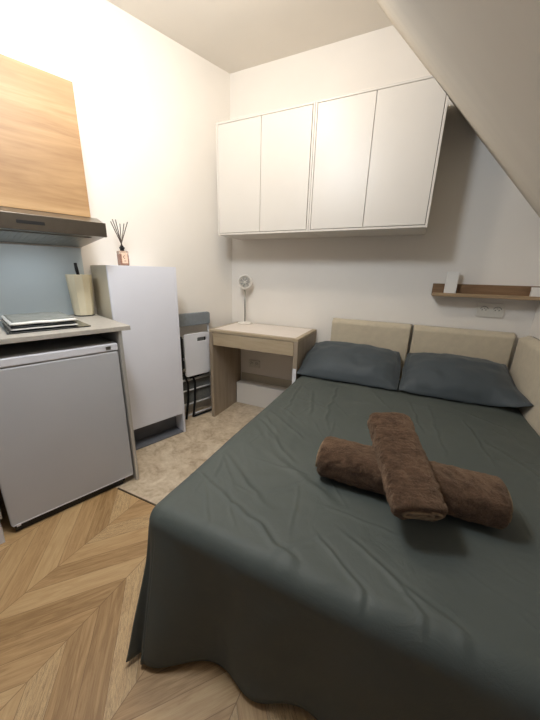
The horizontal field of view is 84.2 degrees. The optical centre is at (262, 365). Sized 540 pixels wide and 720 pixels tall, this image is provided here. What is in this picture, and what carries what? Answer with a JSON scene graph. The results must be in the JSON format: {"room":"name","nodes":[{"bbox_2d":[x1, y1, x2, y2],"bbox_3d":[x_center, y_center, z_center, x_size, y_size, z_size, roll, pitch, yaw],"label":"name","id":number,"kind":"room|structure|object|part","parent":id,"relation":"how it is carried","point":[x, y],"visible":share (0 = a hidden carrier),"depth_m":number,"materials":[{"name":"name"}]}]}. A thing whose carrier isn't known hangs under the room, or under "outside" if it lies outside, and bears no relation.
{"room":"studio apartment","nodes":[
{"label":"studio apartment","id":0,"kind":"room"},
{"bbox_2d":[0,0,231,411],"bbox_3d":[-1.500,-0.571,1.463,3.510,2.608,0.100,-15,24,-43],"label":"wall","id":1,"kind":"structure","parent":0,"point":[149,107],"depth_m":1.89,"materials":[{"name":"paint"}]},
{"bbox_2d":[0,243,83,319],"bbox_3d":[-1.583,-0.376,1.362,1.400,0.384,0.006,-15,24,-43],"label":"backsplash","id":2,"kind":"structure","parent":1,"relation":"attached to","point":[32,277],"depth_m":1.66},
{"bbox_2d":[0,54,90,217],"bbox_3d":[-1.187,-0.987,1.332,0.600,0.554,0.328,-15,24,-43],"label":"upper cabinet","id":3,"kind":"object","parent":1,"relation":"attached to","point":[42,166],"visible":0.83,"depth_m":1.31,"materials":[{"name":"beige laminate"}]},
{"bbox_2d":[0,206,106,246],"bbox_3d":[-1.134,-0.656,1.416,0.600,0.123,0.437,-15,24,-43],"label":"extractor hood","id":4,"kind":"object","parent":3,"relation":"attached to","point":[17,225],"visible":1,"depth_m":1.37,"materials":[{"name":"metal"}]},
{"bbox_2d":[0,402,316,719],"bbox_3d":[-0.934,0.752,1.552,4.115,0.050,3.400,9,19,24],"label":"floor","id":5,"kind":"structure","parent":0,"point":[71,579],"depth_m":1.06,"materials":[{"name":"brown wood"}]},
{"bbox_2d":[0,509,4,543],"bbox_3d":[-1.617,0.379,1.139,0.795,0.879,0.589,-15,24,-43],"label":"base cabinet","id":6,"kind":"object","parent":5,"relation":"on","point":[2,538],"visible":1,"depth_m":1.32,"materials":[{"name":"white"}]},
{"bbox_2d":[0,314,130,344],"bbox_3d":[-1.387,-0.113,1.218,1.450,0.022,0.591,-15,24,-43],"label":"countertop","id":7,"kind":"structure","parent":6,"relation":"on","point":[99,324],"depth_m":1.36,"materials":[{"name":"beige laminate"}]},
{"bbox_2d":[0,320,90,334],"bbox_3d":[-1.087,-0.204,1.482,0.320,0.006,0.400,-15,24,-43],"label":"cooktop","id":8,"kind":"object","parent":7,"relation":"in","point":[6,330],"visible":0.28,"depth_m":1.36,"materials":[{"name":"black ceramic"}]},
{"bbox_2d":[0,311,77,330],"bbox_3d":[-1.093,-0.222,1.462,0.258,0.040,0.333,-15,24,-43],"label":"tea towel","id":9,"kind":"object","parent":8,"relation":"on","point":[23,321],"visible":1,"depth_m":1.38,"materials":[{"name":"white fabric"}]},
{"bbox_3d":[-1.093,-0.238,1.457,0.238,0.007,0.301,-15,24,-43],"label":"woven panel","id":10,"kind":"part","parent":9,"relation":"part of","materials":[{"name":"grey fabric"}]},
{"bbox_2d":[65,274,94,316],"bbox_3d":[-1.069,-0.413,1.770,0.126,0.236,0.133,-15,24,-43],"label":"utensil holder","id":11,"kind":"object","parent":7,"relation":"on","point":[80,288],"visible":0.98,"depth_m":1.73,"materials":[{"name":"beige ceramic"}]},
{"bbox_2d":[74,263,79,274],"bbox_3d":[-1.065,-0.455,1.762,0.042,0.280,0.019,-15,24,-43],"label":"spatula","id":12,"kind":"object","parent":11,"relation":"in","point":[75,264],"visible":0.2,"depth_m":1.72,"materials":[{"name":"black plastic"}]},
{"bbox_2d":[0,334,132,531],"bbox_3d":[-1.121,0.274,1.616,0.555,0.818,0.544,-15,24,-43],"label":"fridge","id":13,"kind":"object","parent":5,"relation":"on","point":[64,437],"visible":0.98,"depth_m":1.41,"materials":[{"name":"metal"}]},
{"bbox_2d":[95,331,138,479],"bbox_3d":[-0.921,0.185,1.812,0.019,0.880,0.580,-15,24,-43],"label":"end panel","id":14,"kind":"object","parent":5,"relation":"on","point":[116,337],"visible":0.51,"depth_m":1.60,"materials":[{"name":"grey"}]},
{"bbox_2d":[117,488,155,505],"bbox_3d":[-0.454,0.756,1.514,0.788,0.023,0.009,9,19,24],"label":"trim","id":15,"kind":"structure","parent":5,"relation":"on","point":[147,501],"depth_m":1.61,"materials":[{"name":"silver metal"}]},
{"bbox_2d":[90,265,185,449],"bbox_3d":[-0.818,-0.053,2.058,0.420,1.193,0.282,-15,24,-43],"label":"tall cabinet","id":16,"kind":"object","parent":5,"relation":"on","point":[143,298],"visible":0.75,"depth_m":1.93,"materials":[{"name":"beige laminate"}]},
{"bbox_3d":[-0.968,-0.016,1.927,0.016,1.193,0.264,-15,24,-43],"label":"panel","id":17,"kind":"part","parent":16,"relation":"part of","materials":[{"name":"beige laminate"}]},
{"bbox_2d":[110,219,129,265],"bbox_3d":[-0.861,-0.744,1.821,0.100,0.263,0.055,-15,24,-43],"label":"reed diffuser","id":18,"kind":"object","parent":16,"relation":"on","point":[122,256],"visible":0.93,"depth_m":1.82,"materials":[{"name":"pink glass"}]},
{"bbox_2d":[116,251,129,265],"bbox_3d":[-0.861,-0.660,1.850,0.054,0.086,0.054,-15,24,-43],"label":"bottle","id":19,"kind":"object","parent":18,"relation":"attached to","point":[122,256],"depth_m":1.83,"materials":[{"name":"pink glass"}]},
{"bbox_3d":[-0.841,-0.655,1.831,0.034,0.060,0.001,-15,24,-43],"label":"label plate","id":20,"kind":"part","parent":18,"relation":"part of","materials":[{"name":"beige paper"}]},
{"bbox_3d":[-0.829,0.513,2.232,0.387,0.008,0.268,-15,24,-43],"label":"plate","id":21,"kind":"part","parent":16,"relation":"part of","materials":[{"name":"grey metal"}]},
{"bbox_3d":[-0.675,-0.092,2.195,0.016,1.193,0.282,-15,24,-43],"label":"panel","id":22,"kind":"part","parent":16,"relation":"part of","materials":[{"name":"white laminate"}]},
{"bbox_2d":[179,311,211,416],"bbox_3d":[-0.549,-0.001,2.461,0.318,0.850,0.067,-15,24,-43],"label":"folded chair","id":23,"kind":"object","parent":5,"relation":"on","point":[203,390],"visible":0.39,"depth_m":2.47,"materials":[{"name":"white plastic"},{"name":"black metal"},{"name":"black plastic"}]},
{"bbox_3d":[-0.548,-0.362,2.357,0.316,0.098,0.026,-15,24,-43],"label":"backrest","id":24,"kind":"part","parent":23,"relation":"part of","materials":[{"name":"grey plastic"}]},
{"bbox_3d":[-0.559,0.037,2.483,0.280,0.540,0.035,-15,24,-43],"label":"seat","id":25,"kind":"part","parent":23,"relation":"part of","materials":[{"name":"grey plastic"}]},
{"bbox_2d":[180,332,211,418],"bbox_3d":[-0.537,0.086,2.443,0.282,0.706,0.045,-15,24,-43],"label":"folded chair","id":26,"kind":"object","parent":5,"relation":"on","point":[196,353],"visible":0.93,"depth_m":2.39,"materials":[{"name":"white plastic"}]},
{"bbox_3d":[-0.628,-0.061,2.322,0.023,0.320,0.012,-15,24,-43],"label":"backrest","id":27,"kind":"part","parent":26,"relation":"part of","materials":[{"name":"white plastic"}]},
{"bbox_3d":[-0.611,0.109,2.376,0.076,0.696,0.039,-15,24,-43],"label":"leg","id":28,"kind":"part","parent":26,"relation":"part of","materials":[{"name":"black metal"}]},
{"bbox_3d":[-0.565,0.096,2.420,0.076,0.696,0.039,-15,24,-43],"label":"leg","id":29,"kind":"part","parent":26,"relation":"part of","materials":[{"name":"black metal"}]},
{"bbox_3d":[-0.520,-0.088,2.391,0.226,0.342,0.016,-15,24,-43],"label":"seat","id":30,"kind":"part","parent":26,"relation":"part of","materials":[{"name":"white plastic"}]},
{"bbox_2d":[209,322,315,416],"bbox_3d":[0.005,0.073,2.460,0.727,0.747,0.442,9,19,24],"label":"desk","id":31,"kind":"object","parent":5,"relation":"on","point":[227,341],"visible":0.81,"depth_m":2.32,"materials":[{"name":"brown wood"}]},
{"bbox_3d":[-0.309,0.033,2.607,0.030,0.724,0.441,9,19,24],"label":"panel","id":32,"kind":"part","parent":31,"relation":"part of","materials":[{"name":"brown wood"}]},
{"bbox_2d":[238,275,251,324],"bbox_3d":[-0.146,-0.552,2.521,0.124,0.405,0.124,2,17,1],"label":"desk fan","id":33,"kind":"object","parent":31,"relation":"on","point":[244,281],"visible":1,"depth_m":2.48,"materials":[{"name":"white plastic"}]},
{"bbox_2d":[239,276,248,287],"bbox_3d":[-0.143,-0.685,2.462,0.102,0.101,0.017,2,17,1],"label":"grille","id":34,"kind":"object","parent":33,"relation":"attached to","point":[243,280],"depth_m":2.47,"materials":[{"name":"white plastic"}]},
{"bbox_3d":[-0.147,-0.506,2.535,0.011,0.272,0.011,2,17,1],"label":"stem","id":35,"kind":"part","parent":33,"relation":"part of","materials":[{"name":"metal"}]},
{"bbox_3d":[-0.006,-0.202,2.339,0.661,0.099,0.356,9,19,24],"label":"drawer","id":36,"kind":"part","parent":31,"relation":"part of","materials":[{"name":"brown wood"}]},
{"bbox_3d":[0.318,0.135,2.320,0.030,0.724,0.441,9,19,24],"label":"panel","id":37,"kind":"part","parent":31,"relation":"part of","materials":[{"name":"brown wood"}]},
{"bbox_2d":[107,0,392,73],"bbox_3d":[-1.024,-1.777,0.842,2.600,0.080,3.400,9,19,24],"label":"ceiling","id":38,"kind":"structure","parent":0,"point":[232,35],"depth_m":1.75,"materials":[{"name":"paint"}]},
{"bbox_2d":[230,25,539,386],"bbox_3d":[0.702,-0.751,2.189,2.335,2.608,0.100,9,19,24],"label":"wall","id":39,"kind":"structure","parent":0,"point":[481,227],"depth_m":1.98,"materials":[{"name":"paint"}]},
{"bbox_2d":[249,360,259,367],"bbox_3d":[-0.073,-0.010,2.734,0.114,0.069,0.017,9,19,24],"label":"wall socket","id":40,"kind":"object","parent":39,"relation":"attached to","point":[252,363],"visible":1,"depth_m":2.73,"materials":[{"name":"beige plastic"}]},
{"bbox_2d":[237,379,286,407],"bbox_3d":[0.086,0.288,2.695,0.675,0.200,0.099,9,19,24],"label":"trim","id":41,"kind":"structure","parent":39,"relation":"attached to","point":[249,392],"depth_m":2.71,"materials":[{"name":"paint"}]},
{"bbox_2d":[242,372,291,387],"bbox_3d":[0.109,0.147,2.696,0.675,0.070,0.006,9,19,24],"label":"trim","id":42,"kind":"structure","parent":39,"relation":"attached to","point":[247,376],"depth_m":2.72,"materials":[{"name":"beige laminate"}]},
{"bbox_2d":[216,101,321,239],"bbox_3d":[0.067,-1.272,2.094,0.682,0.688,0.347,9,19,24],"label":"upper cabinet","id":43,"kind":"object","parent":39,"relation":"attached to","point":[264,160],"visible":0.84,"depth_m":1.93,"materials":[{"name":"white paint"}]},
{"bbox_3d":[-0.235,-1.321,2.233,0.012,0.688,0.346,9,19,24],"label":"panel","id":44,"kind":"part","parent":43,"relation":"part of","materials":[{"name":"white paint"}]},
{"bbox_3d":[-0.153,-1.254,2.021,0.323,0.658,0.019,9,19,24],"label":"door","id":45,"kind":"part","parent":43,"relation":"part of","materials":[{"name":"white paint"}]},
{"bbox_3d":[0.073,-1.595,1.995,0.658,0.012,0.346,9,19,24],"label":"panel","id":46,"kind":"part","parent":43,"relation":"part of","materials":[{"name":"white paint"}]},
{"bbox_3d":[0.060,-0.950,2.195,0.658,0.012,0.346,9,19,24],"label":"panel","id":47,"kind":"part","parent":43,"relation":"part of","materials":[{"name":"white paint"}]},
{"bbox_3d":[0.141,-1.206,1.886,0.327,0.658,0.019,9,19,24],"label":"door","id":48,"kind":"part","parent":43,"relation":"part of","materials":[{"name":"white paint"}]},
{"bbox_3d":[0.368,-1.224,1.957,0.012,0.688,0.346,9,19,24],"label":"panel","id":49,"kind":"part","parent":43,"relation":"part of","materials":[{"name":"white paint"}]},
{"bbox_2d":[330,318,411,377],"bbox_3d":[0.778,0.087,2.297,0.548,0.848,0.077,9,19,24],"label":"headboard panel","id":50,"kind":"object","parent":39,"relation":"attached to","point":[388,335],"visible":0.27,"depth_m":2.15,"materials":[{"name":"fabric"}]},
{"bbox_2d":[308,75,448,237],"bbox_3d":[0.678,-1.173,1.815,0.674,0.688,0.347,9,19,24],"label":"upper cabinet","id":51,"kind":"object","parent":39,"relation":"attached to","point":[376,151],"visible":1,"depth_m":1.65,"materials":[{"name":"white paint"}]},
{"bbox_3d":[0.381,-1.222,1.951,0.012,0.688,0.346,9,19,24],"label":"panel","id":52,"kind":"part","parent":51,"relation":"part of","materials":[{"name":"white paint"}]},
{"bbox_3d":[0.459,-1.155,1.740,0.317,0.658,0.019,9,19,24],"label":"door","id":53,"kind":"part","parent":51,"relation":"part of","materials":[{"name":"white paint"}]},
{"bbox_3d":[0.672,-0.851,1.915,0.650,0.012,0.346,9,19,24],"label":"panel","id":54,"kind":"part","parent":51,"relation":"part of","materials":[{"name":"white paint"}]},
{"bbox_3d":[0.685,-1.496,1.715,0.650,0.012,0.346,9,19,24],"label":"panel","id":55,"kind":"part","parent":51,"relation":"part of","materials":[{"name":"white paint"}]},
{"bbox_3d":[0.750,-1.108,1.607,0.325,0.658,0.019,9,19,24],"label":"door","id":56,"kind":"part","parent":51,"relation":"part of","materials":[{"name":"white paint"}]},
{"bbox_3d":[0.976,-1.125,1.679,0.012,0.688,0.346,9,19,24],"label":"panel","id":57,"kind":"part","parent":51,"relation":"part of","materials":[{"name":"white paint"}]},
{"bbox_2d":[409,325,515,366],"bbox_3d":[1.286,0.170,2.065,0.563,0.846,0.077,9,19,24],"label":"headboard panel","id":58,"kind":"object","parent":39,"relation":"attached to","point":[495,346],"visible":0.26,"depth_m":1.92,"materials":[{"name":"fabric"}]},
{"bbox_2d":[431,283,539,300],"bbox_3d":[1.354,-0.450,1.825,0.553,0.075,0.111,9,19,24],"label":"ledge","id":59,"kind":"object","parent":39,"relation":"attached to","point":[463,290],"visible":0.98,"depth_m":1.83,"materials":[{"name":"brown wood"}]},
{"bbox_2d":[443,272,459,292],"bbox_3d":[1.198,-0.520,1.891,0.068,0.135,0.030,9,19,24],"label":"box","id":60,"kind":"object","parent":59,"relation":"on","point":[452,278],"visible":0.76,"depth_m":1.88,"materials":[{"name":"white cardboard"}]},
{"bbox_2d":[529,287,539,296],"bbox_3d":[1.583,-0.419,1.726,0.052,0.055,0.030,9,19,24],"label":"box","id":61,"kind":"object","parent":59,"relation":"on","point":[535,291],"visible":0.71,"depth_m":1.72,"materials":[{"name":"white cardboard"}]},
{"bbox_2d":[476,303,505,317],"bbox_3d":[1.431,-0.344,1.874,0.142,0.086,0.017,9,19,24],"label":"wall socket","id":62,"kind":"object","parent":39,"relation":"attached to","point":[496,310],"visible":1,"depth_m":1.87,"materials":[{"name":"beige plastic"}]},
{"bbox_2d":[375,0,539,217],"bbox_3d":[0.352,-0.969,0.753,3.319,1.533,1.258,-15,24,-43],"label":"ceiling","id":63,"kind":"structure","parent":0,"point":[484,55],"depth_m":0.32,"materials":[{"name":"paint"}]},
{"bbox_2d":[529,301,539,339],"bbox_3d":[0.977,0.343,0.463,0.100,1.550,3.400,9,19,24],"label":"wall","id":64,"kind":"structure","parent":0,"point":[535,327],"depth_m":1.75,"materials":[{"name":"paint"}]},
{"bbox_2d":[509,336,539,435],"bbox_3d":[1.304,0.377,1.398,0.069,0.845,1.152,9,19,24],"label":"headboard panel","id":65,"kind":"object","parent":64,"relation":"attached to","point":[525,367],"visible":0.2,"depth_m":1.56,"materials":[{"name":"fabric"}]},
{"bbox_3d":[0.594,0.531,1.470,1.198,0.480,1.715,9,19,24],"label":"bed","id":66,"kind":"object","parent":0,"visible":0},
{"bbox_2d":[126,375,539,719],"bbox_3d":[0.504,0.542,1.352,1.273,0.486,1.746,9,19,24],"label":"duvet","id":67,"kind":"object","parent":66,"relation":"on","point":[306,587],"visible":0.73,"depth_m":0.80,"materials":[{"name":"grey fabric"}]},
{"bbox_2d":[296,341,400,389],"bbox_3d":[0.607,-0.032,2.062,0.646,0.203,0.375,9,19,24],"label":"pillow","id":68,"kind":"object","parent":67,"relation":"on","point":[362,364],"visible":1,"depth_m":1.96,"materials":[{"name":"fabric"}]},
{"bbox_2d":[315,436,512,529],"bbox_3d":[0.446,0.353,0.951,0.532,0.119,0.167,9,19,24],"label":"rolled towel","id":69,"kind":"object","parent":67,"relation":"on","point":[468,495],"visible":0.73,"depth_m":0.87,"materials":[{"name":"brown fabric"}]},
{"bbox_2d":[367,412,447,521],"bbox_3d":[0.411,0.278,0.881,0.142,0.172,0.326,2,17,4],"label":"rolled towel","id":70,"kind":"object","parent":69,"relation":"on","point":[411,487],"visible":1,"depth_m":0.82,"materials":[{"name":"brown fabric"}]},
{"bbox_2d":[399,352,532,407],"bbox_3d":[1.148,0.072,1.766,0.594,0.201,0.473,9,19,24],"label":"pillow","id":71,"kind":"object","parent":67,"relation":"on","point":[446,376],"visible":1,"depth_m":1.71,"materials":[{"name":"fabric"}]}
]}

